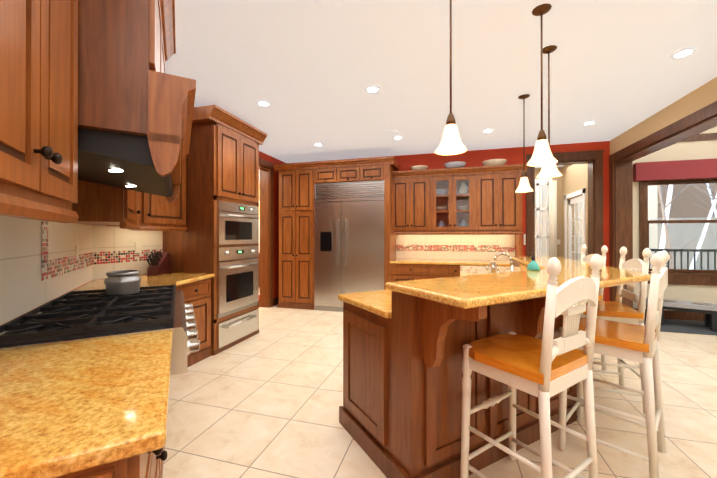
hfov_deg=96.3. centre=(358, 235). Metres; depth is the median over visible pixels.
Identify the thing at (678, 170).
valance
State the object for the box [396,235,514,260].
backsplash
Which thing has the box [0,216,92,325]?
backsplash
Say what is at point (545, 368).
bar stool
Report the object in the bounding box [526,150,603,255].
door frame
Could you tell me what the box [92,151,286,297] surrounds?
wall
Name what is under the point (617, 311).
bar stool
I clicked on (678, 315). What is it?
baseboard
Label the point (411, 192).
upper cabinet
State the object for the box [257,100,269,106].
recessed light
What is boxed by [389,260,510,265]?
countertop
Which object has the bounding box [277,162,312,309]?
tall cabinet
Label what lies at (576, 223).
french door
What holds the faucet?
on the island countertop at (520, 287)
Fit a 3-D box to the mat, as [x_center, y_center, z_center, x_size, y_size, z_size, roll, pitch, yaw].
[4.940,1.316,4.598,1.850,0.008,0.850,0,0,16]
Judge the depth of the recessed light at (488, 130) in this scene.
4.51 m
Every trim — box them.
[259,179,259,252]
[680,133,716,141]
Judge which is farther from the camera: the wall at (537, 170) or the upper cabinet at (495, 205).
the wall at (537, 170)
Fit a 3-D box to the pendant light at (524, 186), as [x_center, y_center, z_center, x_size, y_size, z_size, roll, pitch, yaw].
[1.775,-0.983,3.443,0.180,1.019,0.180,0,0,16]
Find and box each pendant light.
[435,0,466,154]
[515,94,532,192]
[527,4,557,165]
[536,45,561,177]
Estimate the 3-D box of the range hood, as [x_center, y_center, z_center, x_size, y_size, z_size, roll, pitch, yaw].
[-1.353,-0.840,1.775,1.439,1.180,1.439,0,0,16]
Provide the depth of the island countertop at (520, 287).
1.79 m
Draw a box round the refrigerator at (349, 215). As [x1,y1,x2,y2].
[314,180,384,311]
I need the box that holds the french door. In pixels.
[565,188,585,260]
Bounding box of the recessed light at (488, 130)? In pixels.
[482,128,492,132]
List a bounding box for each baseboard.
[273,297,278,305]
[633,308,704,320]
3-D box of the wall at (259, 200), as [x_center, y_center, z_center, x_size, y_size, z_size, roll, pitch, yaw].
[-2.425,-0.072,8.389,2.490,2.810,0.200,0,0,16]
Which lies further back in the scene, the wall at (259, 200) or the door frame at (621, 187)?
the wall at (259, 200)
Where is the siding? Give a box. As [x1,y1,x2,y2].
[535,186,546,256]
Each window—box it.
[535,178,551,256]
[639,178,716,285]
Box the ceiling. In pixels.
[165,0,716,162]
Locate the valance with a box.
[633,158,716,181]
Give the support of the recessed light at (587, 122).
in the ceiling
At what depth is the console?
7.75 m
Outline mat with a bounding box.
[644,318,716,335]
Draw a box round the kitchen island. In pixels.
[338,291,576,477]
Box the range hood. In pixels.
[78,0,195,202]
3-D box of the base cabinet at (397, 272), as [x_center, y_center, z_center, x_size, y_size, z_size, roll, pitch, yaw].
[0.945,0.894,5.553,0.699,0.860,0.638,0,0,16]
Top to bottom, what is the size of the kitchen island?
1.020 m
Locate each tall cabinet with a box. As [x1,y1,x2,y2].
[0,0,266,477]
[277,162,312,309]
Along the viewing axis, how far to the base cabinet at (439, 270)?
5.10 m
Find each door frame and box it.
[259,158,273,307]
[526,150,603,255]
[609,101,716,307]
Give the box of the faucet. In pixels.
[487,252,513,272]
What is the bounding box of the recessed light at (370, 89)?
[365,85,379,92]
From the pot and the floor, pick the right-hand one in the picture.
the floor
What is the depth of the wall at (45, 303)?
1.94 m
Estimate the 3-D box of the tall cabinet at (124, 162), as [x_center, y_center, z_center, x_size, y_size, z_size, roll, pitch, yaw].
[-1.510,-0.060,1.719,2.579,2.740,2.381,0,0,16]
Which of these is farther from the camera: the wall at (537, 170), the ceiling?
the wall at (537, 170)
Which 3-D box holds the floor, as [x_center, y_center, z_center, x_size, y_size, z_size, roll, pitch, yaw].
[1.689,1.342,3.678,15.000,0.050,14.000,0,0,16]
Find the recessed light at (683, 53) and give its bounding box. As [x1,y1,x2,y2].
[671,47,695,58]
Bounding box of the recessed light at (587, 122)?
[582,120,595,124]
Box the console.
[259,253,259,287]
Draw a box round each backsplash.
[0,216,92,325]
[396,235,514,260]
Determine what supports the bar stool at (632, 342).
on the floor
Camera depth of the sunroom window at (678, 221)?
5.09 m
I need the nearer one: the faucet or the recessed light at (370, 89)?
the faucet
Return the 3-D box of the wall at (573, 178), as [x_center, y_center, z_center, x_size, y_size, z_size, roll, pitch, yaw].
[4.678,-0.173,6.533,0.210,3.000,2.880,0,0,16]
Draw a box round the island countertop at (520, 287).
[366,256,650,315]
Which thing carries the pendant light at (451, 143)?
hanging from the ceiling
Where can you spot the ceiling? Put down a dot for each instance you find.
(310, 71)
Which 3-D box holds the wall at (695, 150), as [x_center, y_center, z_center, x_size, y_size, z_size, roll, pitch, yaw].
[3.071,-0.490,1.601,0.200,3.600,8.150,0,0,16]
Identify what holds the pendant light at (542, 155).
hanging from the ceiling
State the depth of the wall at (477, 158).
5.40 m
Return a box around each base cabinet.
[389,264,432,281]
[433,264,480,277]
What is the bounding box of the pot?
[104,270,140,295]
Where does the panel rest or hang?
hanging from the wall at (537, 170)
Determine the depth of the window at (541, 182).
7.86 m
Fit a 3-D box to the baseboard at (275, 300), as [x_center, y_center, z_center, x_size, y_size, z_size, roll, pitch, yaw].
[-1.567,1.256,6.196,0.018,0.140,0.340,0,0,16]
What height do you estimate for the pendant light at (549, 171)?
1.019 m
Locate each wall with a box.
[1,281,90,325]
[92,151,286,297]
[259,184,259,219]
[287,141,609,300]
[535,167,561,257]
[562,164,587,258]
[610,77,716,308]
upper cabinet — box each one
[389,168,432,231]
[469,164,522,231]
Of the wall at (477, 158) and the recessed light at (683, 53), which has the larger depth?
the wall at (477, 158)
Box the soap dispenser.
[527,252,539,270]
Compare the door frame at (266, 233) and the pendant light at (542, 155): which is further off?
the door frame at (266, 233)
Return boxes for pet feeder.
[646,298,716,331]
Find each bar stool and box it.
[460,254,603,477]
[558,250,669,477]
[580,246,651,414]
[581,244,607,370]
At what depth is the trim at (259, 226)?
8.30 m
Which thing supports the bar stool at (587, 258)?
on the floor
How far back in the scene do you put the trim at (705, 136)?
4.97 m
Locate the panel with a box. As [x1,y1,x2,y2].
[549,180,556,256]
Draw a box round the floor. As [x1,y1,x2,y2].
[163,304,716,477]

